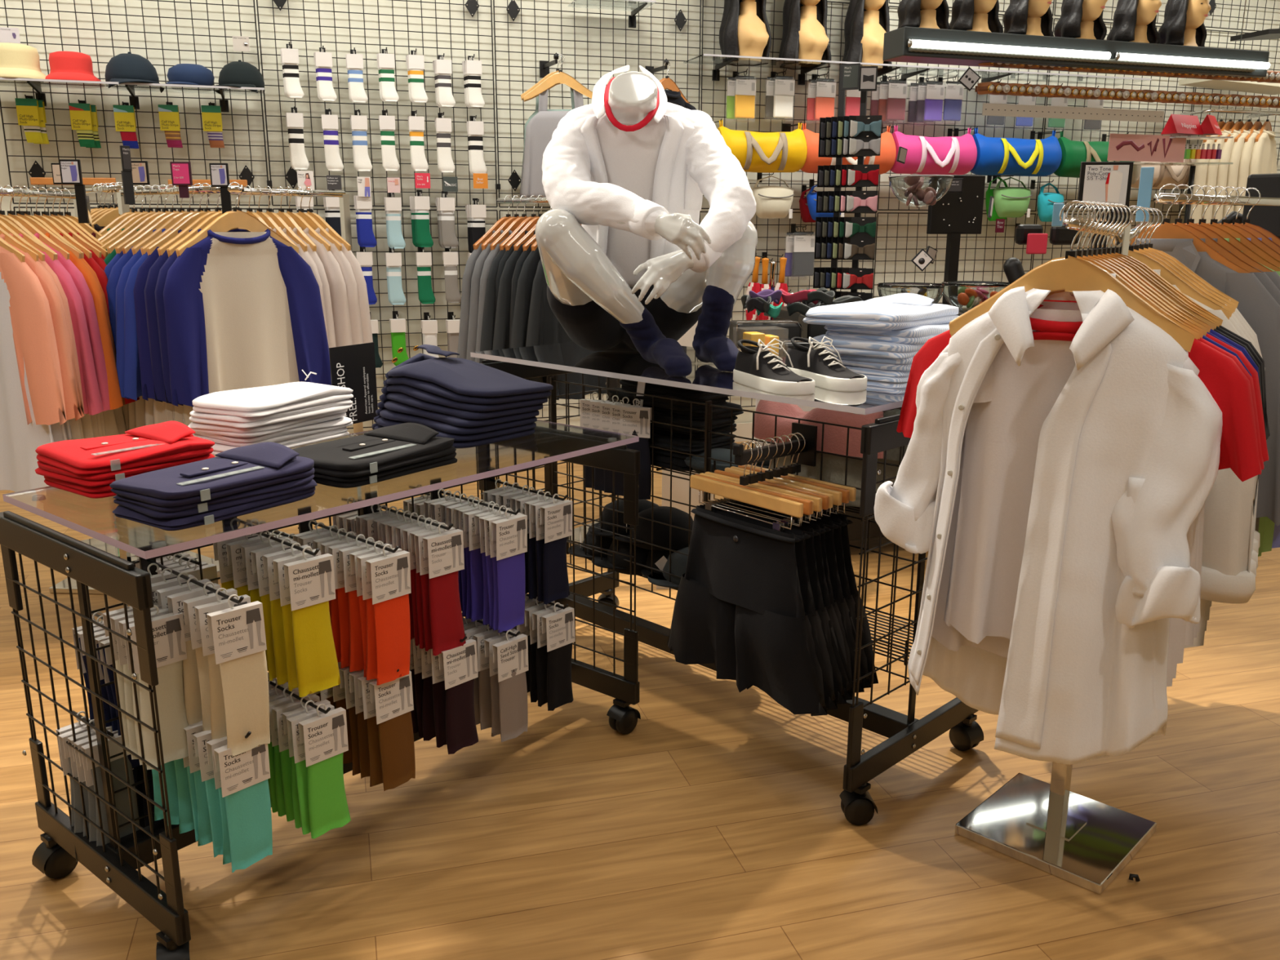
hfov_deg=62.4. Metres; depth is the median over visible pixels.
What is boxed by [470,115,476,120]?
hook
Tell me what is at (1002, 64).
wristwatch
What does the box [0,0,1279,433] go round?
wall
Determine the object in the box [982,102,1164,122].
strip
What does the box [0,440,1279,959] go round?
floor
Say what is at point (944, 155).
duffel bag
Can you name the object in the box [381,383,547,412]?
shorts
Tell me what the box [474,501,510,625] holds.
pack
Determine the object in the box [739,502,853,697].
shorts
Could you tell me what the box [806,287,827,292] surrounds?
headband
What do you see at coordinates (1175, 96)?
wristwatch
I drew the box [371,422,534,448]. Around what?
shorts
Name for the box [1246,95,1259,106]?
wristwatch
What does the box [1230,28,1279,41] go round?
shelf
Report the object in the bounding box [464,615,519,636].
hook
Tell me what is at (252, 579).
pack
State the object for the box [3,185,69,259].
wooden hanger
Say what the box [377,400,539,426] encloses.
shorts
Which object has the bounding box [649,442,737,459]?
pants
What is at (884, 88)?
packet
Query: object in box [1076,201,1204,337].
wooden hanger
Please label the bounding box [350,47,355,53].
hook
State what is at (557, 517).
pack
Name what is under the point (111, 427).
raglan tee
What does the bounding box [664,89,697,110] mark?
dress
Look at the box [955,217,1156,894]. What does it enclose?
rack
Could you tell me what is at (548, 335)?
sweatshirt
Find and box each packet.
[726,71,746,119]
[734,71,756,118]
[764,72,784,119]
[773,71,795,118]
[784,226,805,276]
[791,226,814,275]
[806,75,826,120]
[814,73,835,119]
[844,89,860,115]
[870,77,888,122]
[878,75,897,120]
[886,75,907,120]
[907,78,927,123]
[915,77,935,121]
[924,76,945,120]
[942,76,964,120]
[986,81,1007,124]
[1015,95,1035,126]
[1048,97,1068,128]
[1084,98,1103,129]
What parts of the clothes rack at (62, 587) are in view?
rail, post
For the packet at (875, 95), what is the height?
0.282 m
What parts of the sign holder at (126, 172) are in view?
frame, stem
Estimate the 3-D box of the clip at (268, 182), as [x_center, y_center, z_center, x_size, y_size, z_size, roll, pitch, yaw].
[-1.982,-1.586,5.651,0.026,0.030,0.022,-4,14,-18]
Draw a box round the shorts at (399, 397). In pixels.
[379,391,542,419]
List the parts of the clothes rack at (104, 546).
post, rail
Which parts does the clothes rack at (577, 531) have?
rail, post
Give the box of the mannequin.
[534,65,757,376]
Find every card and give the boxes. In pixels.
[0,26,20,43]
[232,35,249,51]
[297,170,314,190]
[326,175,342,190]
[356,177,371,196]
[386,177,400,192]
[414,173,430,188]
[443,176,457,191]
[472,173,488,188]
[995,218,1004,232]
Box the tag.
[635,381,645,407]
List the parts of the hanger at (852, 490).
clip rod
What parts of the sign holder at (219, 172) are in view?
frame, stem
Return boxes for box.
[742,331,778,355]
[1160,114,1203,136]
[1198,114,1222,135]
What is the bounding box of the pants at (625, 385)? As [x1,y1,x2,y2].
[618,379,733,400]
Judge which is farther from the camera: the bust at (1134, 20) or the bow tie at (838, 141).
the bust at (1134, 20)
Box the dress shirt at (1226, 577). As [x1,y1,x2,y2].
[1152,269,1256,648]
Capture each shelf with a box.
[0,77,265,112]
[566,536,913,665]
[568,0,656,27]
[651,460,874,515]
[683,53,1151,85]
[1178,78,1279,94]
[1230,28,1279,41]
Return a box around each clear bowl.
[877,282,945,303]
[888,174,954,207]
[941,280,1009,313]
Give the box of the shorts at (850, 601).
[822,515,871,688]
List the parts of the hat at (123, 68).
crown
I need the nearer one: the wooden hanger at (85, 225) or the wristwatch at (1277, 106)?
the wooden hanger at (85, 225)
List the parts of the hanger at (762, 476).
clip rod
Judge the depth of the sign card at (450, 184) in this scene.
5.83 m
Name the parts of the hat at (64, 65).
crown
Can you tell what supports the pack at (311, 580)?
hanging from the hook at (313, 553)
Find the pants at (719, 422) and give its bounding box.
[649,413,737,432]
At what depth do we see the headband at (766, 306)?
3.78 m
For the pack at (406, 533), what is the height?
0.297 m
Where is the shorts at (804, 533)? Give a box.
[719,508,837,706]
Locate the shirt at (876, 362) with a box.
[833,353,913,370]
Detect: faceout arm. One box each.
[539,52,559,78]
[644,58,668,75]
[732,422,817,466]
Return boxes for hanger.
[0,185,57,259]
[0,215,55,260]
[0,220,44,261]
[0,226,38,261]
[0,236,25,262]
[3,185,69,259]
[12,186,80,258]
[19,186,84,258]
[29,186,92,258]
[38,186,101,257]
[46,187,107,257]
[53,187,102,245]
[61,188,102,239]
[77,183,103,217]
[90,183,108,214]
[91,182,114,218]
[91,182,119,222]
[92,182,131,229]
[97,185,146,241]
[98,186,137,235]
[100,185,154,244]
[100,185,161,249]
[106,184,168,253]
[115,184,177,253]
[121,185,184,254]
[131,185,193,254]
[140,183,204,255]
[146,182,211,255]
[157,184,221,256]
[166,186,238,257]
[175,182,298,257]
[244,185,270,228]
[254,185,297,246]
[264,186,306,252]
[275,186,316,251]
[284,186,330,251]
[296,186,342,251]
[305,186,351,251]
[473,195,511,249]
[480,195,519,250]
[489,195,527,250]
[499,195,536,250]
[505,195,543,250]
[513,198,551,250]
[520,53,571,100]
[522,234,536,251]
[523,53,592,102]
[530,240,537,251]
[658,61,690,104]
[689,442,803,532]
[693,440,812,528]
[699,440,813,528]
[705,439,822,524]
[714,437,829,524]
[724,435,833,522]
[730,435,842,519]
[737,433,849,515]
[745,432,856,515]
[949,200,1195,352]
[1065,200,1199,339]
[1071,201,1201,339]
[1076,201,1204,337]
[1081,202,1208,336]
[1086,202,1211,333]
[1091,203,1215,330]
[1096,203,1217,328]
[1100,204,1220,326]
[1105,204,1222,325]
[1128,183,1249,272]
[1128,205,1231,319]
[1130,206,1233,317]
[1131,207,1235,313]
[1136,207,1236,311]
[1140,208,1238,307]
[1170,184,1262,272]
[1183,185,1273,271]
[1195,185,1279,271]
[1203,106,1225,142]
[1206,186,1279,267]
[1214,106,1235,142]
[1217,186,1279,261]
[1224,106,1244,142]
[1229,186,1279,253]
[1234,106,1253,142]
[1240,187,1279,246]
[1244,107,1262,142]
[1254,107,1271,142]
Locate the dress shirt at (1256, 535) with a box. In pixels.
[1229,299,1265,547]
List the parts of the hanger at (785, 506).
clip rod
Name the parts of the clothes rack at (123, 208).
post, rail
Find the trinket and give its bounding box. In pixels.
[925,196,933,204]
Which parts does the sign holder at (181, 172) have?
frame, stem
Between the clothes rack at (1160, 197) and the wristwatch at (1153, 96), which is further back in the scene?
the wristwatch at (1153, 96)
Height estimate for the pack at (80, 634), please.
0.307 m
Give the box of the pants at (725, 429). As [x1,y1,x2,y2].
[649,423,736,439]
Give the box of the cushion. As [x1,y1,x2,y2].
[1217,76,1226,79]
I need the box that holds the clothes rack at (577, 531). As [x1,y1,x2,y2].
[497,197,621,544]
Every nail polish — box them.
[1183,143,1191,159]
[1189,143,1195,159]
[1194,143,1200,159]
[1200,143,1206,159]
[1204,143,1211,159]
[1210,143,1216,159]
[1215,143,1222,159]
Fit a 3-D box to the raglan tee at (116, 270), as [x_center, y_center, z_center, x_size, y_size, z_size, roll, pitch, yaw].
[-1.615,-0.486,3.809,0.607,0.823,0.123,-12,18,-40]
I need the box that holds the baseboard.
[729,422,754,442]
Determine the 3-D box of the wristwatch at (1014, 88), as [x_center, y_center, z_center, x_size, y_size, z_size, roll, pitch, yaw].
[1.970,-2.085,5.633,0.090,0.063,0.097,-4,14,-18]
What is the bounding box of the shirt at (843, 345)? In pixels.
[810,333,924,359]
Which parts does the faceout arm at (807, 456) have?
arm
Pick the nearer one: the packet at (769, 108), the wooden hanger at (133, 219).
the wooden hanger at (133, 219)
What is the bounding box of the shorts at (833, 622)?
[730,503,852,700]
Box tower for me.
[830,64,867,292]
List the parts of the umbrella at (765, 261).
handle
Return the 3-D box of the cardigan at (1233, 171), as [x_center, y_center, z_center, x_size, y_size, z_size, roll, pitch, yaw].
[4.160,-2.034,7.309,0.558,0.742,0.142,-11,18,-39]
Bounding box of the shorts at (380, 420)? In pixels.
[373,415,536,441]
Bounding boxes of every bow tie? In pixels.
[813,238,820,258]
[813,266,837,288]
[814,217,821,238]
[816,191,822,213]
[817,139,835,157]
[817,165,837,187]
[818,117,825,139]
[818,266,843,288]
[819,238,826,259]
[820,217,826,238]
[822,165,847,187]
[822,191,828,213]
[823,134,848,157]
[824,117,831,139]
[824,267,831,288]
[825,238,831,259]
[826,217,832,238]
[827,191,835,213]
[828,164,835,186]
[829,134,853,157]
[829,267,836,288]
[830,116,837,138]
[831,217,838,238]
[831,238,837,259]
[833,191,845,213]
[834,164,840,186]
[835,133,851,156]
[835,267,853,288]
[835,292,844,298]
[836,115,843,138]
[836,238,843,259]
[837,217,844,238]
[839,191,857,213]
[840,164,846,186]
[840,267,866,289]
[840,292,865,296]
[841,137,866,156]
[842,115,848,138]
[842,238,857,259]
[843,217,853,238]
[844,191,869,213]
[844,292,872,301]
[845,164,855,186]
[846,268,874,289]
[847,137,871,156]
[847,238,875,260]
[848,115,857,137]
[848,217,876,238]
[849,191,878,212]
[850,164,879,186]
[852,137,880,155]
[853,115,882,137]
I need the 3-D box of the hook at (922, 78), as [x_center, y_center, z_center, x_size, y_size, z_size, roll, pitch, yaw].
[1.815,-2.507,6.624,0.030,0.060,0.185,-4,14,-18]
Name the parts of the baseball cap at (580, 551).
crown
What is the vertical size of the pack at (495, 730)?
0.278 m
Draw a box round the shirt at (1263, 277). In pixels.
[1200,238,1279,305]
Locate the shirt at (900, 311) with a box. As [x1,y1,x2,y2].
[802,293,959,329]
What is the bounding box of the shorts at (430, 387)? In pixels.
[382,357,551,404]
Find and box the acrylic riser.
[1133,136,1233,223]
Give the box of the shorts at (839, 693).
[730,506,846,704]
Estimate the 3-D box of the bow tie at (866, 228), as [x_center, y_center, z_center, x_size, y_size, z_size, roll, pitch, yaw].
[1.003,-1.139,4.770,0.125,0.095,0.024,3,14,11]
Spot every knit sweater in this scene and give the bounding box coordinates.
[751,399,884,458]
[768,452,898,506]
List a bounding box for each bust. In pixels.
[719,0,771,66]
[778,0,831,70]
[842,0,892,72]
[897,0,951,29]
[949,0,1003,33]
[1003,0,1053,36]
[1053,0,1107,39]
[1106,0,1161,44]
[1158,0,1211,46]
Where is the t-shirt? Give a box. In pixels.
[896,301,1262,686]
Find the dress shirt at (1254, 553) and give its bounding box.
[1207,304,1257,620]
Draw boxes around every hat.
[0,42,46,79]
[44,51,101,81]
[104,52,164,93]
[166,63,214,85]
[215,60,264,93]
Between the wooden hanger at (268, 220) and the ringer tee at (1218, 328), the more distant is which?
the wooden hanger at (268, 220)
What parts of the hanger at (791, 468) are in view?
clip rod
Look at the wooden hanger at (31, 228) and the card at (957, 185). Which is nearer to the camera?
the wooden hanger at (31, 228)
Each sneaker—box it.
[733,338,814,395]
[784,336,866,391]
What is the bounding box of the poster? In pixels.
[1106,133,1186,162]
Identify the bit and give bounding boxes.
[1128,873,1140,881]
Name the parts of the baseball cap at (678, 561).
crown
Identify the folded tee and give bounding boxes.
[187,408,347,437]
[189,399,352,428]
[191,369,353,417]
[192,416,352,446]
[211,426,349,454]
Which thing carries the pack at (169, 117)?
hanging from the hook
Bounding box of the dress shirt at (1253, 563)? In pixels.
[1204,306,1257,631]
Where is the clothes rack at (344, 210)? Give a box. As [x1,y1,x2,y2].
[230,187,363,433]
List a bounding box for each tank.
[519,83,583,197]
[521,87,574,169]
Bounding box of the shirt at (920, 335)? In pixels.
[824,323,949,344]
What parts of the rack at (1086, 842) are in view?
plate, weld plate, post, arm, arm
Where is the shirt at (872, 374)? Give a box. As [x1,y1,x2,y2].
[844,364,910,382]
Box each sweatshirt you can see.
[457,230,495,359]
[466,230,503,361]
[474,230,512,363]
[479,230,520,363]
[492,231,535,350]
[495,230,528,313]
[509,244,532,380]
[510,246,546,382]
[525,261,606,399]
[535,258,565,399]
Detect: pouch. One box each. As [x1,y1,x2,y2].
[1014,224,1043,244]
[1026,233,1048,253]
[1048,224,1079,244]
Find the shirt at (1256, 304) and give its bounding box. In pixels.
[1131,238,1279,525]
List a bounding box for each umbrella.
[745,256,760,319]
[757,257,771,319]
[768,261,776,319]
[771,257,787,319]
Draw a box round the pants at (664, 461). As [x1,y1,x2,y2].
[649,453,693,471]
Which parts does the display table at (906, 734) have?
frame, foot frame, rail, frame, foot frame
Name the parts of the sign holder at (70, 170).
frame, stem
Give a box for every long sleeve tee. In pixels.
[282,226,328,346]
[292,227,336,347]
[302,227,352,346]
[315,227,364,344]
[324,227,373,343]
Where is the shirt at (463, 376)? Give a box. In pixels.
[385,344,553,397]
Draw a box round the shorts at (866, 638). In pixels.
[831,512,878,684]
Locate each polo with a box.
[35,421,214,474]
[35,453,214,486]
[44,475,116,498]
[109,441,314,506]
[112,474,317,518]
[112,486,315,530]
[292,422,456,477]
[312,451,457,488]
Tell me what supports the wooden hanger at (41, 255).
hanging from the clothes rack at (62, 587)
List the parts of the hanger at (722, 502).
clip rod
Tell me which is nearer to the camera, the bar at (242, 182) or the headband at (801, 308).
the headband at (801, 308)
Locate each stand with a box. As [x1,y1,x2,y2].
[728,314,827,357]
[926,174,985,305]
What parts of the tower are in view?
post, post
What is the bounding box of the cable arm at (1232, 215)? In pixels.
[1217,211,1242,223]
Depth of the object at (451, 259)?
5.96 m
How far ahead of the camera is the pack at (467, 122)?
5.87 m
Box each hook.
[24,94,33,98]
[72,710,114,736]
[77,99,85,103]
[91,613,102,619]
[138,556,244,604]
[170,554,200,564]
[244,731,251,738]
[256,532,319,555]
[267,680,330,714]
[269,530,293,538]
[286,41,292,48]
[291,106,297,112]
[298,520,399,552]
[319,45,325,52]
[324,108,331,115]
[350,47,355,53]
[354,109,360,115]
[360,246,365,252]
[366,504,453,529]
[381,47,387,53]
[382,109,387,115]
[388,192,394,197]
[388,246,395,253]
[392,311,398,319]
[410,110,417,115]
[416,190,422,195]
[418,246,424,252]
[423,312,430,319]
[430,488,520,515]
[437,111,444,118]
[438,53,444,59]
[441,191,448,197]
[448,311,455,319]
[459,635,466,642]
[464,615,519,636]
[467,53,474,60]
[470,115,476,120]
[472,198,479,204]
[484,475,568,500]
[525,593,568,609]
[732,68,747,80]
[756,172,773,182]
[761,252,782,258]
[770,68,786,80]
[782,121,801,132]
[786,121,805,132]
[791,223,806,232]
[801,184,813,195]
[808,179,817,188]
[811,71,828,83]
[882,72,900,80]
[919,74,937,82]
[937,74,957,84]
[946,126,971,136]
[953,126,977,136]
[986,174,1000,182]
[991,175,1013,183]
[1030,128,1056,139]
[1030,179,1053,189]
[1037,129,1063,139]
[1101,132,1128,141]
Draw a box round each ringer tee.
[939,299,1199,644]
[962,337,1264,678]
[1177,333,1268,663]
[1184,328,1262,645]
[1186,334,1251,533]
[1191,328,1259,567]
[1193,326,1268,637]
[1196,324,1270,632]
[1206,332,1247,359]
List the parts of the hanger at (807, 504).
clip rod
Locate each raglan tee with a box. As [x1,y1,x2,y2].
[0,233,81,442]
[0,245,66,492]
[8,232,84,439]
[18,233,103,439]
[34,232,110,438]
[44,232,124,437]
[56,258,91,439]
[59,232,139,435]
[67,232,133,434]
[80,257,125,436]
[103,228,139,431]
[104,230,146,430]
[106,229,155,427]
[115,228,165,425]
[124,229,172,424]
[133,229,182,421]
[144,229,192,423]
[154,228,201,426]
[163,228,331,457]
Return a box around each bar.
[29,177,115,185]
[167,179,247,186]
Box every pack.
[14,97,43,142]
[33,99,48,143]
[55,711,94,826]
[57,715,93,862]
[67,719,111,836]
[68,102,95,146]
[71,611,103,719]
[73,726,118,841]
[77,615,104,721]
[80,727,139,846]
[85,104,101,148]
[93,630,111,727]
[94,635,117,731]
[100,639,141,768]
[102,604,133,754]
[110,604,161,759]
[112,104,138,148]
[118,608,168,764]
[125,604,188,769]
[132,767,137,799]
[134,552,182,568]
[136,764,145,829]
[142,764,151,826]
[146,563,181,583]
[151,568,195,604]
[151,768,164,821]
[151,768,164,823]
[155,552,190,563]
[156,572,211,609]
[157,104,182,147]
[157,553,199,573]
[159,555,207,573]
[160,555,195,566]
[160,760,179,824]
[166,577,220,724]
[173,758,194,833]
[181,558,217,583]
[182,582,237,731]
[182,755,198,841]
[183,713,212,846]
[193,729,222,857]
[194,587,250,739]
[200,105,224,147]
[206,594,270,755]
[206,736,231,864]
[213,533,259,590]
[213,743,272,872]
[226,533,273,595]
[240,530,289,671]
[250,533,297,680]
[262,537,311,684]
[267,675,288,688]
[267,678,288,803]
[267,684,298,813]
[269,685,312,816]
[271,690,319,821]
[272,542,320,691]
[280,44,300,98]
[281,45,303,97]
[282,695,330,828]
[283,546,340,697]
[285,108,294,169]
[286,110,309,169]
[286,700,334,835]
[293,519,334,546]
[294,195,298,213]
[297,195,313,213]
[297,703,351,839]
[298,522,342,549]
[312,524,355,617]
[312,691,320,701]
[313,48,333,102]
[315,49,337,101]
[320,528,363,662]
[320,687,335,709]
[321,111,343,171]
[323,196,328,223]
[324,196,341,236]
[328,531,372,668]
[329,115,343,171]
[332,510,357,528]
[333,662,352,764]
[337,511,358,532]
[338,533,383,671]
[338,666,360,775]
[345,53,355,102]
[346,51,368,102]
[346,515,358,532]
[348,668,369,778]
[349,537,392,677]
[350,112,359,171]
[351,112,372,171]
[353,195,362,247]
[354,519,356,535]
[355,195,377,247]
[355,249,377,304]
[355,503,392,538]
[356,540,401,679]
[357,675,382,786]
[363,504,400,542]
[364,248,377,298]
[365,544,411,685]
[368,671,415,791]
[370,320,382,368]
[373,506,413,543]
[376,50,388,102]
[378,50,399,102]
[378,112,399,170]
[380,508,421,547]
[384,192,392,248]
[384,248,399,304]
[385,194,405,248]
[386,249,406,305]
[386,510,426,548]
[389,315,404,364]
[390,316,408,365]
[395,511,432,639]
[402,515,441,645]
[403,494,429,513]
[405,51,423,103]
[408,52,427,102]
[408,113,428,171]
[408,125,417,171]
[408,191,418,247]
[408,494,431,515]
[409,517,448,648]
[409,637,423,737]
[409,653,418,733]
[413,191,420,247]
[413,193,433,247]
[413,520,455,651]
[415,249,435,303]
[415,251,423,300]
[415,493,431,517]
[417,644,435,741]
[421,315,431,354]
[422,318,439,357]
[422,522,466,655]
[423,488,456,518]
[426,639,466,747]
[430,490,459,524]
[432,56,445,107]
[434,56,451,107]
[434,114,452,173]
[435,57,455,106]
[435,115,455,173]
[435,193,443,248]
[437,193,444,248]
[438,639,478,754]
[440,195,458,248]
[440,490,473,527]
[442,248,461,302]
[445,316,459,357]
[445,493,480,611]
[446,317,459,357]
[453,495,488,616]
[457,497,493,618]
[462,57,479,108]
[462,617,471,624]
[463,56,480,107]
[463,499,497,622]
[463,616,483,631]
[464,619,493,724]
[465,200,473,253]
[466,57,484,106]
[466,117,474,174]
[467,118,487,173]
[468,200,476,252]
[471,200,486,246]
[472,624,507,729]
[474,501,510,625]
[479,503,513,628]
[482,479,515,503]
[484,505,522,630]
[484,628,519,737]
[490,481,521,506]
[491,507,527,632]
[492,629,528,742]
[498,482,528,508]
[510,484,541,511]
[510,593,528,630]
[515,486,547,594]
[516,592,542,692]
[524,489,552,599]
[524,596,555,702]
[530,491,563,601]
[532,604,564,706]
[539,493,572,604]
[541,602,575,711]
[579,391,610,488]
[589,393,620,491]
[599,395,631,493]
[609,396,641,496]
[620,398,652,499]
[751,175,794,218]
[799,188,817,222]
[806,184,844,220]
[985,176,1011,221]
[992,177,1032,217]
[1036,182,1066,222]
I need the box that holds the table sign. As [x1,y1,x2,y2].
[328,342,377,423]
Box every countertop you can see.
[764,302,963,321]
[764,302,963,540]
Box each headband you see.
[741,294,748,309]
[745,296,771,312]
[746,294,771,312]
[748,288,782,304]
[755,302,782,318]
[779,288,818,304]
[786,302,820,316]
[800,288,835,305]
[804,301,832,307]
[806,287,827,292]
[822,295,862,304]
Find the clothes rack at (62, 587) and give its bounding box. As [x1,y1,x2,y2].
[0,187,195,594]
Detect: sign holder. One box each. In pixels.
[50,163,61,184]
[58,159,88,222]
[120,145,135,204]
[131,160,150,184]
[169,161,192,197]
[208,163,231,213]
[840,62,860,90]
[858,66,877,91]
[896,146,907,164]
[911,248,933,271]
[925,245,937,263]
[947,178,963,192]
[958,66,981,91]
[987,195,994,217]
[1076,161,1133,248]
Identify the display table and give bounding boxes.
[0,419,640,959]
[470,342,983,825]
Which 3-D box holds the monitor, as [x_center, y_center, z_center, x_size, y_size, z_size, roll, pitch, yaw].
[2.085,-0.813,3.512,0.050,0.395,0.160,-10,17,-37]
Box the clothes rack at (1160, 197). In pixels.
[1153,192,1279,206]
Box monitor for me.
[1241,173,1279,238]
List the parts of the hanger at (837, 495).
clip rod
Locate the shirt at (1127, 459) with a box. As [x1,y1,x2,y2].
[874,273,1222,764]
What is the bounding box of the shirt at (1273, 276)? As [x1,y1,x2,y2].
[1212,238,1279,531]
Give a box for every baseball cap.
[568,530,613,560]
[587,499,658,537]
[591,538,648,575]
[614,506,693,550]
[640,549,679,580]
[648,546,688,590]
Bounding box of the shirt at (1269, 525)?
[1235,238,1275,552]
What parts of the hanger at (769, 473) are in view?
clip rod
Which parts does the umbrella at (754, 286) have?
handle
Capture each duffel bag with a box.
[717,120,807,173]
[800,123,896,174]
[890,125,977,174]
[969,128,1062,176]
[1053,131,1134,177]
[1131,146,1196,189]
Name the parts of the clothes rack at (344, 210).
rail, post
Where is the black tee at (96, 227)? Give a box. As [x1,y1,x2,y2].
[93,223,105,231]
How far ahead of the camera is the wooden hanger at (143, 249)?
3.58 m
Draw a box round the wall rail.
[1180,108,1279,118]
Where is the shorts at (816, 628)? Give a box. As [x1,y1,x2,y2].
[671,504,837,710]
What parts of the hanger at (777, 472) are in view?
clip rod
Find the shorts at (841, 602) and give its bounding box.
[814,517,864,693]
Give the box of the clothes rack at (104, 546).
[71,184,138,557]
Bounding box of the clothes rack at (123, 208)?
[116,184,244,576]
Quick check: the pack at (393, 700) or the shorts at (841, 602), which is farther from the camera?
the shorts at (841, 602)
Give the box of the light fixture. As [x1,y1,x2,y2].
[882,0,1270,80]
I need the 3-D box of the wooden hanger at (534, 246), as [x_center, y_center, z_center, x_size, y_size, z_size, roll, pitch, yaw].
[-0.322,-1.120,4.609,0.021,0.242,0.417,11,17,38]
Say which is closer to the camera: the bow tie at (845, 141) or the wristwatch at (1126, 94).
the bow tie at (845, 141)
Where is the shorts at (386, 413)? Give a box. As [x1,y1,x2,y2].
[375,408,537,434]
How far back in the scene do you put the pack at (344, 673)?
2.31 m
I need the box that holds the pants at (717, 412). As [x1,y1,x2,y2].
[621,400,743,420]
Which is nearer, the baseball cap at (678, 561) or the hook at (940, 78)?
the baseball cap at (678, 561)
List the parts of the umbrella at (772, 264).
handle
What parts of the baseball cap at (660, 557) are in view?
crown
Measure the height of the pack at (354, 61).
0.263 m
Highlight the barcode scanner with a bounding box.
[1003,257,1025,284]
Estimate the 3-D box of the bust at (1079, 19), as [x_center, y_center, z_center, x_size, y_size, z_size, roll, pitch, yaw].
[2.392,-2.539,5.697,0.290,0.338,0.249,-1,14,-3]
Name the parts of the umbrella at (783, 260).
handle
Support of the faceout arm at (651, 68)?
attached to the grid panel at (663, 3)
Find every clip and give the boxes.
[266,180,272,186]
[495,183,500,189]
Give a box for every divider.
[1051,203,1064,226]
[1135,167,1154,221]
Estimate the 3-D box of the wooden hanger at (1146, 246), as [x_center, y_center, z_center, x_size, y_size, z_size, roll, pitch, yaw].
[1.201,-0.523,2.522,0.417,0.245,0.021,7,15,28]
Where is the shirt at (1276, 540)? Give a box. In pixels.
[1247,238,1279,548]
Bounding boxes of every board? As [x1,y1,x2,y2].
[656,320,713,589]
[754,399,816,447]
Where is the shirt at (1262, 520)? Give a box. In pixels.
[1224,238,1279,556]
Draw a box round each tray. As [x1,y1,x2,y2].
[728,320,801,348]
[778,337,809,357]
[798,314,827,338]
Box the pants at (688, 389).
[621,378,699,391]
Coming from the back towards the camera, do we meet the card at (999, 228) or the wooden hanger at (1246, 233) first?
the card at (999, 228)
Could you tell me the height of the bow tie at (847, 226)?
0.095 m
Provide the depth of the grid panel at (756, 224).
6.67 m
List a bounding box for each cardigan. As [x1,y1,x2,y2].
[1189,130,1224,223]
[1201,128,1233,223]
[1211,128,1243,222]
[1222,128,1253,217]
[1234,128,1260,213]
[1248,128,1276,175]
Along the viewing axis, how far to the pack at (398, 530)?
2.36 m
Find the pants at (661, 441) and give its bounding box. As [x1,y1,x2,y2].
[648,432,736,452]
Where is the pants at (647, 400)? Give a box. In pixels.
[607,387,728,410]
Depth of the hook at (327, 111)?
5.66 m
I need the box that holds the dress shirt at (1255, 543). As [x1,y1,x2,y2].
[1210,311,1259,606]
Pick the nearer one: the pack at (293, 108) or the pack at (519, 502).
the pack at (519, 502)
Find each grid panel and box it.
[0,0,270,205]
[13,206,266,215]
[256,0,497,207]
[272,208,497,428]
[493,0,701,208]
[498,209,603,418]
[698,211,876,407]
[700,0,883,209]
[872,212,1035,302]
[877,5,1053,211]
[888,0,1054,15]
[1031,213,1178,269]
[1036,17,1194,212]
[1053,0,1164,24]
[1180,29,1279,212]
[1203,0,1279,31]
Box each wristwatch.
[976,81,995,94]
[977,62,994,66]
[989,81,1002,94]
[991,62,1002,66]
[995,63,1009,66]
[999,82,1010,95]
[1004,63,1017,68]
[1008,83,1017,94]
[1010,83,1026,96]
[1016,64,1024,67]
[1017,64,1032,68]
[1022,84,1033,95]
[1024,84,1040,96]
[1025,65,1039,69]
[1031,84,1048,97]
[1033,65,1047,69]
[1039,84,1056,97]
[1043,66,1054,70]
[1047,84,1063,97]
[1053,66,1061,71]
[1060,66,1069,70]
[1060,86,1071,97]
[1061,66,1076,71]
[1062,85,1078,98]
[1068,67,1084,71]
[1074,86,1085,98]
[1076,67,1090,71]
[1081,86,1093,99]
[1088,68,1098,72]
[1089,68,1105,72]
[1089,87,1100,99]
[1091,88,1107,99]
[1100,88,1115,99]
[1101,69,1112,73]
[1110,69,1119,73]
[1111,88,1122,99]
[1113,88,1129,101]
[1114,70,1127,74]
[1124,70,1133,74]
[1126,88,1137,100]
[1126,89,1143,101]
[1132,71,1141,74]
[1133,71,1146,75]
[1137,89,1151,102]
[1139,71,1155,75]
[1143,89,1157,102]
[1146,71,1160,75]
[1154,90,1164,102]
[1158,90,1172,102]
[1159,72,1168,75]
[1159,72,1174,76]
[1165,73,1182,77]
[1168,91,1178,102]
[1173,92,1186,102]
[1174,73,1188,77]
[1175,92,1192,103]
[1180,74,1195,78]
[1182,92,1199,104]
[1189,74,1201,78]
[1191,92,1206,104]
[1197,75,1208,79]
[1200,75,1215,79]
[1202,93,1213,104]
[1205,75,1222,79]
[1208,93,1219,104]
[1211,93,1226,105]
[1217,75,1228,79]
[1222,94,1232,105]
[1225,76,1235,79]
[1228,94,1239,105]
[1231,76,1241,80]
[1231,93,1245,106]
[1238,77,1247,80]
[1242,95,1253,106]
[1245,77,1254,80]
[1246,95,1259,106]
[1250,71,1268,81]
[1254,95,1265,106]
[1257,71,1275,82]
[1258,95,1271,107]
[1265,71,1279,83]
[1268,96,1278,106]
[1268,96,1279,108]
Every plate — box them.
[28,160,45,185]
[239,164,254,187]
[272,0,286,10]
[284,166,297,188]
[465,0,479,17]
[506,0,519,21]
[508,169,520,191]
[674,8,686,31]
[1208,0,1216,15]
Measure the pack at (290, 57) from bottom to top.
0.263 m

